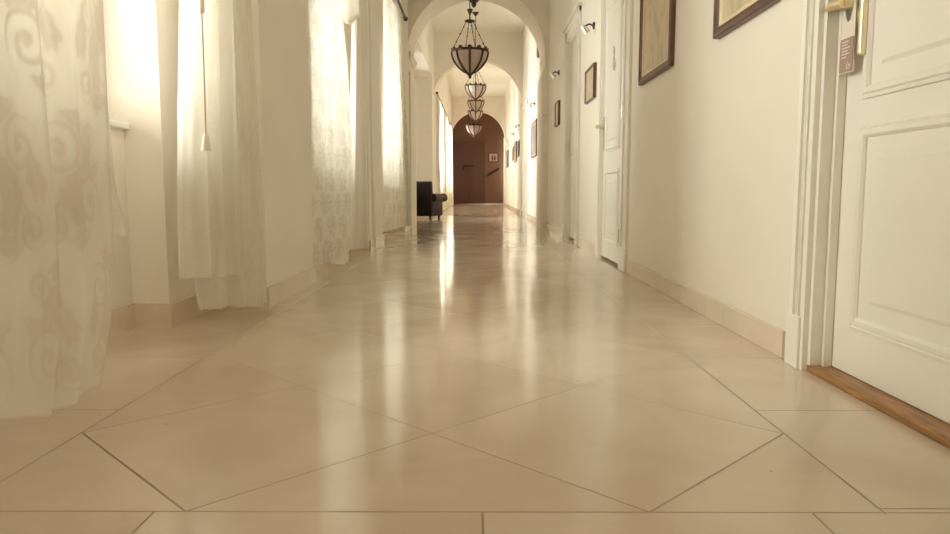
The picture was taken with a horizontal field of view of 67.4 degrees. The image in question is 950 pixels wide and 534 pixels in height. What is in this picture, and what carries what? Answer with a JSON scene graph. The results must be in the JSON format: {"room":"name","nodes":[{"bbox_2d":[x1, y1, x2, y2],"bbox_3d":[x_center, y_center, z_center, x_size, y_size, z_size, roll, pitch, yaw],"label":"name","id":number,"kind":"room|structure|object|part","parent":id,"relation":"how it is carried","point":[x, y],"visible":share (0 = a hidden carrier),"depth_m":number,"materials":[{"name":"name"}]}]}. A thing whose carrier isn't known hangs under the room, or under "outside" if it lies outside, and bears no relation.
{"room":"hotel corridor","nodes":[
{"label":"hotel corridor","id":0,"kind":"room"},
{"bbox_2d":[103,0,451,309],"bbox_3d":[-1.396,-2.736,11.259,0.862,4.172,33.040,0,6,0],"label":"wall","id":1,"kind":"structure","parent":0,"point":[142,36],"depth_m":3.33,"materials":[{"name":"beige paint"}]},
{"bbox_2d":[109,119,129,129],"bbox_3d":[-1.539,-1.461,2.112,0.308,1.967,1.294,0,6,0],"label":"windowsill","id":2,"kind":"structure","parent":1,"relation":"in","point":[113,123],"depth_m":2.77,"materials":[{"name":"white paint"}]},
{"bbox_2d":[108,222,410,338],"bbox_3d":[-1.298,-0.711,11.475,0.690,0.098,33.040,0,6,0],"label":"baseboard","id":3,"kind":"structure","parent":1,"relation":"attached to","point":[126,318],"depth_m":3.01,"materials":[{"name":"stone"}]},
{"bbox_2d":[397,0,407,20],"bbox_3d":[-0.954,-3.238,8.385,0.069,0.062,2.727,0,6,0],"label":"curtain rod","id":4,"kind":"object","parent":1,"relation":"attached to","point":[398,1],"visible":1,"depth_m":9.24,"materials":[{"name":"brown metal"}]},
{"bbox_2d":[383,0,409,231],"bbox_3d":[-0.992,-1.869,9.016,0.077,2.778,2.175,0,6,3],"label":"sheer curtain","id":5,"kind":"object","parent":4,"relation":"hanging from","point":[396,199],"visible":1,"depth_m":8.74,"materials":[{"name":"white fabric"}]},
{"bbox_2d":[408,51,416,68],"bbox_3d":[-1.022,-3.132,10.821,0.193,0.101,0.946,0,6,0],"label":"trim","id":6,"kind":"structure","parent":1,"relation":"attached to","point":[412,60],"depth_m":10.65,"materials":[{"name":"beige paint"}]},
{"bbox_2d":[436,92,451,126],"bbox_3d":[-0.890,-4.700,22.083,0.080,0.062,10.343,0,6,0],"label":"curtain rod","id":7,"kind":"object","parent":1,"relation":"attached to","point":[436,92],"visible":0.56,"depth_m":19.23,"materials":[{"name":"brown metal"}]},
{"bbox_2d":[437,96,442,204],"bbox_3d":[-0.901,-2.836,18.257,0.091,2.817,2.294,0,6,0],"label":"sheer curtain","id":8,"kind":"object","parent":7,"relation":"hanging from","point":[439,110],"visible":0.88,"depth_m":17.89,"materials":[{"name":"fabric"}]},
{"bbox_2d":[442,108,446,209],"bbox_3d":[-0.889,-3.100,20.735,0.088,2.817,2.462,0,6,0],"label":"sheer curtain","id":9,"kind":"object","parent":7,"relation":"hanging from","point":[444,159],"visible":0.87,"depth_m":20.25,"materials":[{"name":"fabric"}]},
{"bbox_2d":[446,116,449,207],"bbox_3d":[-0.874,-3.368,23.241,0.092,2.817,2.350,0,6,0],"label":"sheer curtain","id":10,"kind":"object","parent":7,"relation":"hanging from","point":[447,120],"visible":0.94,"depth_m":22.59,"materials":[{"name":"fabric"}]},
{"bbox_2d":[449,124,452,205],"bbox_3d":[-0.852,-3.641,25.802,0.087,2.817,2.574,0,6,1],"label":"sheer curtain","id":11,"kind":"object","parent":7,"relation":"hanging from","point":[450,127],"visible":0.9,"depth_m":25.41,"materials":[{"name":"fabric"}]},
{"bbox_3d":[-0.981,-2.556,1.995,0.069,0.062,2.643,0,6,0],"label":"curtain rod","id":12,"kind":"object","parent":1,"relation":"attached to","visible":0},
{"bbox_2d":[0,0,127,420],"bbox_3d":[-1.077,-1.044,1.617,0.111,2.848,1.188,0,6,-1],"label":"sheer curtain","id":13,"kind":"object","parent":12,"relation":"hanging from","point":[61,214],"visible":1,"depth_m":1.79,"materials":[{"name":"fabric"}]},
{"bbox_3d":[-1.115,-1.243,1.595,0.034,2.447,1.187,0,6,-1],"label":"panel","id":14,"kind":"part","parent":13,"relation":"part of","materials":[{"name":"fabric"}]},
{"bbox_2d":[198,0,211,150],"bbox_3d":[-0.941,-1.496,2.379,0.036,2.190,0.036,0,6,0],"label":"pull cord","id":15,"kind":"object","parent":12,"relation":"hanging from","point":[206,146],"visible":1,"depth_m":2.47,"materials":[{"name":"fabric"}]},
{"bbox_3d":[-0.941,-0.672,2.470,0.008,0.431,0.013,0,6,0],"label":"cord","id":16,"kind":"part","parent":15,"relation":"part of","materials":[{"name":"fabric"}]},
{"bbox_2d":[177,0,266,309],"bbox_3d":[-1.042,-1.192,2.844,0.121,2.815,0.718,1,6,8],"label":"sheer curtain","id":17,"kind":"object","parent":12,"relation":"hanging from","point":[220,228],"visible":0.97,"depth_m":2.86,"materials":[{"name":"fabric"}]},
{"bbox_3d":[-1.039,-1.260,2.698,0.075,2.649,0.447,1,6,10],"label":"panel","id":18,"kind":"part","parent":17,"relation":"part of","materials":[{"name":"fabric"}]},
{"bbox_3d":[-0.966,-2.920,5.406,0.069,0.062,3.063,0,6,0],"label":"curtain rod","id":19,"kind":"object","parent":1,"relation":"attached to","visible":0},
{"bbox_2d":[307,0,352,264],"bbox_3d":[-1.017,-1.401,4.920,0.062,2.839,1.118,1,6,7],"label":"sheer curtain","id":20,"kind":"object","parent":19,"relation":"hanging from","point":[329,96],"visible":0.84,"depth_m":5.00,"materials":[{"name":"white fabric"}]},
{"bbox_2d":[341,0,375,249],"bbox_3d":[-1.004,-1.531,6.163,0.157,2.845,1.463,0,6,0],"label":"sheer curtain","id":21,"kind":"object","parent":19,"relation":"hanging from","point":[354,12],"visible":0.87,"depth_m":6.23,"materials":[{"name":"fabric"}]},
{"bbox_2d":[0,203,949,533],"bbox_3d":[0.060,-0.912,14.348,3.696,0.112,38.808,0,6,0],"label":"floor","id":22,"kind":"structure","parent":0,"point":[478,369],"depth_m":1.70,"materials":[{"name":"tile"}]},
{"bbox_2d":[416,181,447,218],"bbox_3d":[-1.106,-1.352,14.404,0.911,0.751,0.762,2,6,17],"label":"leather armchair","id":23,"kind":"object","parent":22,"relation":"on","point":[429,203],"visible":0.56,"depth_m":14.03,"materials":[{"name":"black leather"}]},
{"bbox_3d":[-1.191,-1.355,14.127,0.739,0.686,0.188,2,6,17],"label":"backrest","id":24,"kind":"part","parent":23,"relation":"part of","materials":[{"name":"leather"}]},
{"bbox_3d":[-1.094,-1.130,14.465,0.717,0.174,0.616,2,6,17],"label":"seat","id":25,"kind":"part","parent":23,"relation":"part of","materials":[{"name":"leather"}]},
{"bbox_3d":[-0.743,-1.262,14.341,0.176,0.440,0.683,2,6,17],"label":"armrest","id":26,"kind":"part","parent":23,"relation":"part of","materials":[{"name":"brown leather"}]},
{"bbox_2d":[431,1,524,96],"bbox_3d":[-0.220,-5.200,13.892,3.136,0.168,38.808,0,6,0],"label":"ceiling","id":27,"kind":"structure","parent":0,"point":[491,18],"depth_m":15.92,"materials":[{"name":"paint"}]},
{"bbox_2d":[451,2,488,78],"bbox_3d":[-0.059,-3.347,8.204,0.438,2.310,0.438,3,7,23],"label":"hanging lantern","id":28,"kind":"object","parent":27,"relation":"hanging from","point":[469,59],"visible":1,"depth_m":8.19,"materials":[{"name":"brown metal"}]},
{"bbox_3d":[-0.059,-2.382,8.306,0.409,0.258,0.409,0,6,0],"label":"lamp shade","id":29,"kind":"part","parent":28,"relation":"part of","materials":[{"name":"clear glass"}]},
{"bbox_3d":[-0.059,-2.870,8.254,0.129,0.092,0.128,0,6,0],"label":"crown","id":30,"kind":"part","parent":28,"relation":"part of","materials":[{"name":"brown metal"}]},
{"bbox_2d":[468,0,478,7],"bbox_3d":[-0.008,-3.015,5.029,0.438,2.296,0.438,3,7,23],"label":"lantern","id":31,"kind":"object","parent":27,"relation":"hanging from","point":[473,2],"visible":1,"depth_m":5.13,"materials":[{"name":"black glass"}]},
{"bbox_2d":[465,118,482,137],"bbox_3d":[-0.041,-6.103,29.761,0.726,1.404,0.726,0,6,0],"label":"lantern","id":32,"kind":"object","parent":27,"relation":"hanging from","point":[473,129],"visible":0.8,"depth_m":29.59,"materials":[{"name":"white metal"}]},
{"bbox_3d":[-0.041,-5.703,29.803,0.662,0.417,0.662,0,6,0],"label":"lamp shade","id":33,"kind":"part","parent":32,"relation":"part of","materials":[{"name":"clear glass"}]},
{"bbox_2d":[465,12,485,101],"bbox_3d":[0.013,-4.293,14.579,0.438,1.781,0.438,3,7,23],"label":"hanging lantern","id":34,"kind":"object","parent":27,"relation":"hanging from","point":[475,91],"visible":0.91,"depth_m":14.52,"materials":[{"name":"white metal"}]},
{"bbox_3d":[0.013,-3.592,14.654,0.409,0.258,0.409,0,6,0],"label":"lamp shade","id":35,"kind":"part","parent":34,"relation":"part of","materials":[{"name":"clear glass"}]},
{"bbox_2d":[468,73,482,122],"bbox_3d":[0.015,-4.961,20.308,0.438,1.669,0.438,3,7,23],"label":"lantern","id":36,"kind":"object","parent":27,"relation":"hanging from","point":[472,115],"visible":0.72,"depth_m":20.26,"materials":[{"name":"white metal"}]},
{"bbox_3d":[0.015,-4.315,20.377,0.409,0.258,0.409,0,6,0],"label":"lamp shade","id":37,"kind":"part","parent":36,"relation":"part of","materials":[{"name":"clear glass"}]},
{"bbox_2d":[467,82,484,113],"bbox_3d":[0.022,-4.746,18.191,0.438,1.646,0.438,3,7,23],"label":"lantern","id":38,"kind":"object","parent":27,"relation":"hanging from","point":[476,106],"visible":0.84,"depth_m":18.13,"materials":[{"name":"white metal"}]},
{"bbox_3d":[0.022,-4.112,18.259,0.409,0.258,0.409,0,6,0],"label":"lamp shade","id":39,"kind":"part","parent":38,"relation":"part of","materials":[{"name":"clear glass"}]},
{"bbox_2d":[408,0,548,228],"bbox_3d":[-0.219,-2.708,10.863,3.052,4.200,0.896,0,6,0],"label":"archway","id":40,"kind":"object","parent":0,"point":[534,14],"depth_m":10.61,"materials":[{"name":"beige paint"}]},
{"bbox_2d":[543,114,546,123],"bbox_3d":[1.028,-2.174,10.451,0.050,0.151,0.025,0,6,0],"label":"wall switch","id":41,"kind":"object","parent":40,"relation":"attached to","point":[544,115],"visible":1,"depth_m":10.45,"materials":[{"name":"beige plastic"}]},
{"bbox_2d":[434,32,522,214],"bbox_3d":[-0.194,-3.335,16.738,3.052,4.200,0.392,0,6,0],"label":"wall","id":42,"kind":"structure","parent":0,"point":[505,49],"depth_m":16.37,"materials":[{"name":"beige paint"}]},
{"bbox_2d":[453,114,503,202],"bbox_3d":[0.117,-4.804,30.631,3.724,4.172,5.600,0,6,0],"label":"wall","id":43,"kind":"structure","parent":0,"point":[492,132],"depth_m":33.18,"materials":[{"name":"brown paint"}]},
{"bbox_2d":[453,140,485,202],"bbox_3d":[-0.279,-4.442,33.251,1.568,2.895,0.134,0,6,0],"label":"door","id":44,"kind":"structure","parent":43,"relation":"in","point":[469,156],"depth_m":33.26,"materials":[{"name":"brown paint"}]},
{"bbox_2d":[489,153,497,161],"bbox_3d":[0.858,-5.112,33.219,0.448,0.426,0.045,0,6,0],"label":"framed picture","id":45,"kind":"object","parent":43,"relation":"attached to","point":[493,157],"visible":1,"depth_m":33.21,"materials":[{"name":"white paper"}]},
{"bbox_2d":[489,154,496,160],"bbox_3d":[0.858,-5.113,33.230,0.392,0.370,0.022,0,6,0],"label":"print","id":46,"kind":"object","parent":45,"relation":"attached to","point":[492,157],"depth_m":33.22,"materials":[{"name":"beige paper"}]},
{"bbox_2d":[452,97,504,161],"bbox_3d":[-0.147,-4.527,27.902,3.052,4.200,0.448,0,6,0],"label":"wall","id":47,"kind":"structure","parent":0,"point":[494,107],"depth_m":27.51,"materials":[{"name":"beige paint"}]},
{"bbox_2d":[504,0,802,330],"bbox_3d":[1.177,-2.735,11.248,0.196,4.172,33.040,0,6,0],"label":"wall","id":48,"kind":"structure","parent":0,"point":[713,138],"depth_m":3.30,"materials":[{"name":"beige paint"}]},
{"bbox_2d":[506,150,508,167],"bbox_3d":[1.119,-3.712,24.492,0.030,0.560,1.120,0,6,0],"label":"framed picture","id":49,"kind":"object","parent":48,"relation":"attached to","point":[507,152],"visible":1,"depth_m":24.60,"materials":[{"name":"brown wood"}]},
{"bbox_2d":[514,141,516,162],"bbox_3d":[1.097,-3.109,19.262,0.030,0.549,0.896,0,6,0],"label":"framed picture","id":50,"kind":"object","parent":48,"relation":"attached to","point":[515,143],"visible":0.99,"depth_m":19.35,"materials":[{"name":"brown wood"}]},
{"bbox_2d":[517,140,519,156],"bbox_3d":[1.091,-2.990,18.064,0.030,0.375,0.840,0,6,0],"label":"framed picture","id":51,"kind":"object","parent":48,"relation":"attached to","point":[518,142],"visible":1,"depth_m":17.66,"materials":[{"name":"brown wood"}]},
{"bbox_2d":[522,100,527,217],"bbox_3d":[1.119,-2.295,15.351,0.148,2.425,1.243,0,6,0],"label":"door","id":52,"kind":"structure","parent":48,"relation":"in","point":[525,105],"depth_m":15.71,"materials":[{"name":"white paint"}]},
{"bbox_2d":[531,118,536,157],"bbox_3d":[1.069,-2.303,12.844,0.030,0.633,1.120,0,6,0],"label":"framed picture","id":53,"kind":"object","parent":48,"relation":"attached to","point":[534,124],"visible":0.85,"depth_m":12.84,"materials":[{"name":"brown wood"}]},
{"bbox_2d":[532,123,535,154],"bbox_3d":[1.079,-2.303,12.844,0.011,0.566,1.053,0,6,0],"label":"print","id":54,"kind":"object","parent":53,"relation":"attached to","point":[533,124],"depth_m":12.89},
{"bbox_2d":[539,51,548,66],"bbox_3d":[1.115,-3.131,10.812,0.193,0.101,0.946,0,6,0],"label":"trim","id":55,"kind":"structure","parent":48,"relation":"attached to","point":[546,53],"depth_m":10.41,"materials":[{"name":"beige paint"}]},
{"bbox_2d":[550,70,559,78],"bbox_3d":[1.009,-2.437,9.028,0.120,0.111,0.063,0,6,0],"label":"picture light","id":56,"kind":"object","parent":48,"relation":"attached to","point":[552,74],"visible":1,"depth_m":9.01,"materials":[{"name":"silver metal"}]},
{"bbox_2d":[554,100,559,126],"bbox_3d":[1.054,-1.958,9.107,0.030,0.302,0.392,0,6,0],"label":"framed picture","id":57,"kind":"object","parent":48,"relation":"attached to","point":[557,104],"visible":1,"depth_m":9.12,"materials":[{"name":"brown wood"}]},
{"bbox_2d":[556,104,557,123],"bbox_3d":[1.063,-1.958,9.107,0.011,0.263,0.353,0,6,0],"label":"print","id":58,"kind":"object","parent":57,"relation":"attached to","point":[556,104],"depth_m":9.15},
{"bbox_2d":[562,2,581,245],"bbox_3d":[1.088,-1.489,7.806,0.148,2.425,1.243,0,6,0],"label":"door","id":59,"kind":"structure","parent":48,"relation":"in","point":[572,28],"depth_m":8.04,"materials":[{"name":"white paint"}]},
{"bbox_3d":[1.103,-0.735,7.886,0.017,0.582,0.629,0,6,0],"label":"panel","id":60,"kind":"part","parent":59,"relation":"part of","materials":[{"name":"white paint"}]},
{"bbox_3d":[1.103,-1.737,7.779,0.017,1.109,0.629,0,6,0],"label":"panel","id":61,"kind":"part","parent":59,"relation":"part of","materials":[{"name":"white paint"}]},
{"bbox_2d":[581,22,594,34],"bbox_3d":[0.998,-2.112,6.303,0.120,0.111,0.063,0,6,0],"label":"picture light","id":62,"kind":"object","parent":48,"relation":"attached to","point":[584,28],"visible":1,"depth_m":6.28,"materials":[{"name":"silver metal"}]},
{"bbox_3d":[0.979,-2.100,6.305,0.082,0.087,0.062,0,6,0],"label":"lamp shade","id":63,"kind":"part","parent":62,"relation":"part of","materials":[{"name":"white glass"}]},
{"bbox_2d":[584,62,596,103],"bbox_3d":[1.042,-1.653,6.437,0.030,0.297,0.504,0,6,0],"label":"framed picture","id":64,"kind":"object","parent":48,"relation":"attached to","point":[591,72],"visible":1,"depth_m":6.42,"materials":[{"name":"brown wood"}]},
{"bbox_2d":[587,69,592,99],"bbox_3d":[1.051,-1.653,6.436,0.011,0.258,0.465,0,6,0],"label":"print","id":65,"kind":"object","parent":64,"relation":"attached to","point":[589,71],"depth_m":6.45},
{"bbox_2d":[595,0,633,272],"bbox_3d":[1.049,-1.229,5.367,0.126,2.425,1.221,0,6,0],"label":"door","id":66,"kind":"structure","parent":48,"relation":"in","point":[616,27],"depth_m":5.35,"materials":[{"name":"white paint"}]},
{"bbox_3d":[1.023,-1.147,5.837,0.070,0.056,0.125,0,6,0],"label":"handle","id":67,"kind":"part","parent":66,"relation":"part of","materials":[{"name":"gold metal"}]},
{"bbox_3d":[1.052,-1.093,5.808,0.011,0.258,0.050,0,6,0],"label":"handle plate","id":68,"kind":"part","parent":66,"relation":"part of","materials":[{"name":"gold metal"}]},
{"bbox_3d":[1.054,-0.463,5.522,0.017,0.588,0.585,0,6,0],"label":"panel","id":69,"kind":"part","parent":66,"relation":"part of","materials":[{"name":"white paint"}]},
{"bbox_3d":[1.054,-1.465,5.415,0.017,1.148,0.585,0,6,0],"label":"panel","id":70,"kind":"part","parent":66,"relation":"part of","materials":[{"name":"white paint"}]},
{"bbox_2d":[613,45,615,70],"bbox_3d":[1.052,-1.575,5.362,0.014,0.199,0.103,0,6,0],"label":"door emblem","id":71,"kind":"structure","parent":66,"relation":"attached to","point":[614,62],"depth_m":5.35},
{"bbox_2d":[504,203,785,358],"bbox_3d":[1.073,-0.709,11.465,0.012,0.095,33.037,0,6,0],"label":"baseboard","id":72,"kind":"structure","parent":48,"relation":"attached to","point":[769,337],"depth_m":3.13,"materials":[{"name":"stone"}]},
{"bbox_2d":[638,0,675,85],"bbox_3d":[1.032,-1.383,4.066,0.030,0.577,0.717,0,6,0],"label":"framed picture","id":73,"kind":"object","parent":48,"relation":"attached to","point":[657,17],"visible":1,"depth_m":4.08,"materials":[{"name":"brown wood"}]},
{"bbox_2d":[643,0,668,73],"bbox_3d":[1.041,-1.383,4.066,0.011,0.493,0.633,0,6,0],"label":"print","id":74,"kind":"object","parent":73,"relation":"attached to","point":[655,12],"depth_m":4.09},
{"bbox_2d":[713,0,780,38],"bbox_3d":[1.026,-1.231,2.697,0.030,0.588,0.627,0,6,0],"label":"framed picture","id":75,"kind":"object","parent":48,"relation":"attached to","point":[728,15],"visible":1,"depth_m":2.82,"materials":[{"name":"brown wood"}]},
{"bbox_2d":[722,0,750,20],"bbox_3d":[1.036,-1.231,2.697,0.011,0.504,0.543,0,6,0],"label":"print","id":76,"kind":"object","parent":75,"relation":"attached to","point":[731,9],"depth_m":2.83},
{"bbox_2d":[784,0,949,448],"bbox_3d":[1.075,-0.832,1.644,0.176,2.425,1.170,0,6,0],"label":"door","id":77,"kind":"structure","parent":48,"relation":"in","point":[868,316],"depth_m":1.93,"materials":[{"name":"white paint"}]},
{"bbox_3d":[1.070,-0.832,1.644,0.165,2.425,1.170,0,6,0],"label":"casing","id":78,"kind":"part","parent":77,"relation":"part of","materials":[{"name":"white paint"}]},
{"bbox_3d":[1.063,-0.755,2.062,0.070,0.056,0.125,0,6,0],"label":"handle","id":79,"kind":"part","parent":77,"relation":"part of","materials":[{"name":"gold metal"}]},
{"bbox_2d":[839,0,857,74],"bbox_3d":[1.071,-0.678,2.043,0.009,0.238,0.076,0,6,0],"label":"hanger","id":80,"kind":"object","parent":77,"relation":"hanging from","point":[848,32],"visible":0.97,"depth_m":2.04,"materials":[{"name":"paper"}]},
{"bbox_2d":[841,40,849,68],"bbox_3d":[1.068,-0.609,2.050,0.003,0.081,0.053,0,6,0],"label":"print","id":81,"kind":"object","parent":80,"relation":"attached to","point":[845,44],"depth_m":2.05},
{"bbox_3d":[1.094,-0.078,1.736,0.017,0.582,0.635,0,6,0],"label":"panel","id":82,"kind":"part","parent":77,"relation":"part of","materials":[{"name":"white paint"}]},
{"bbox_3d":[1.094,-1.036,1.633,0.017,1.198,0.635,0,6,0],"label":"panel","id":83,"kind":"part","parent":77,"relation":"part of","materials":[{"name":"white paint"}]}
]}

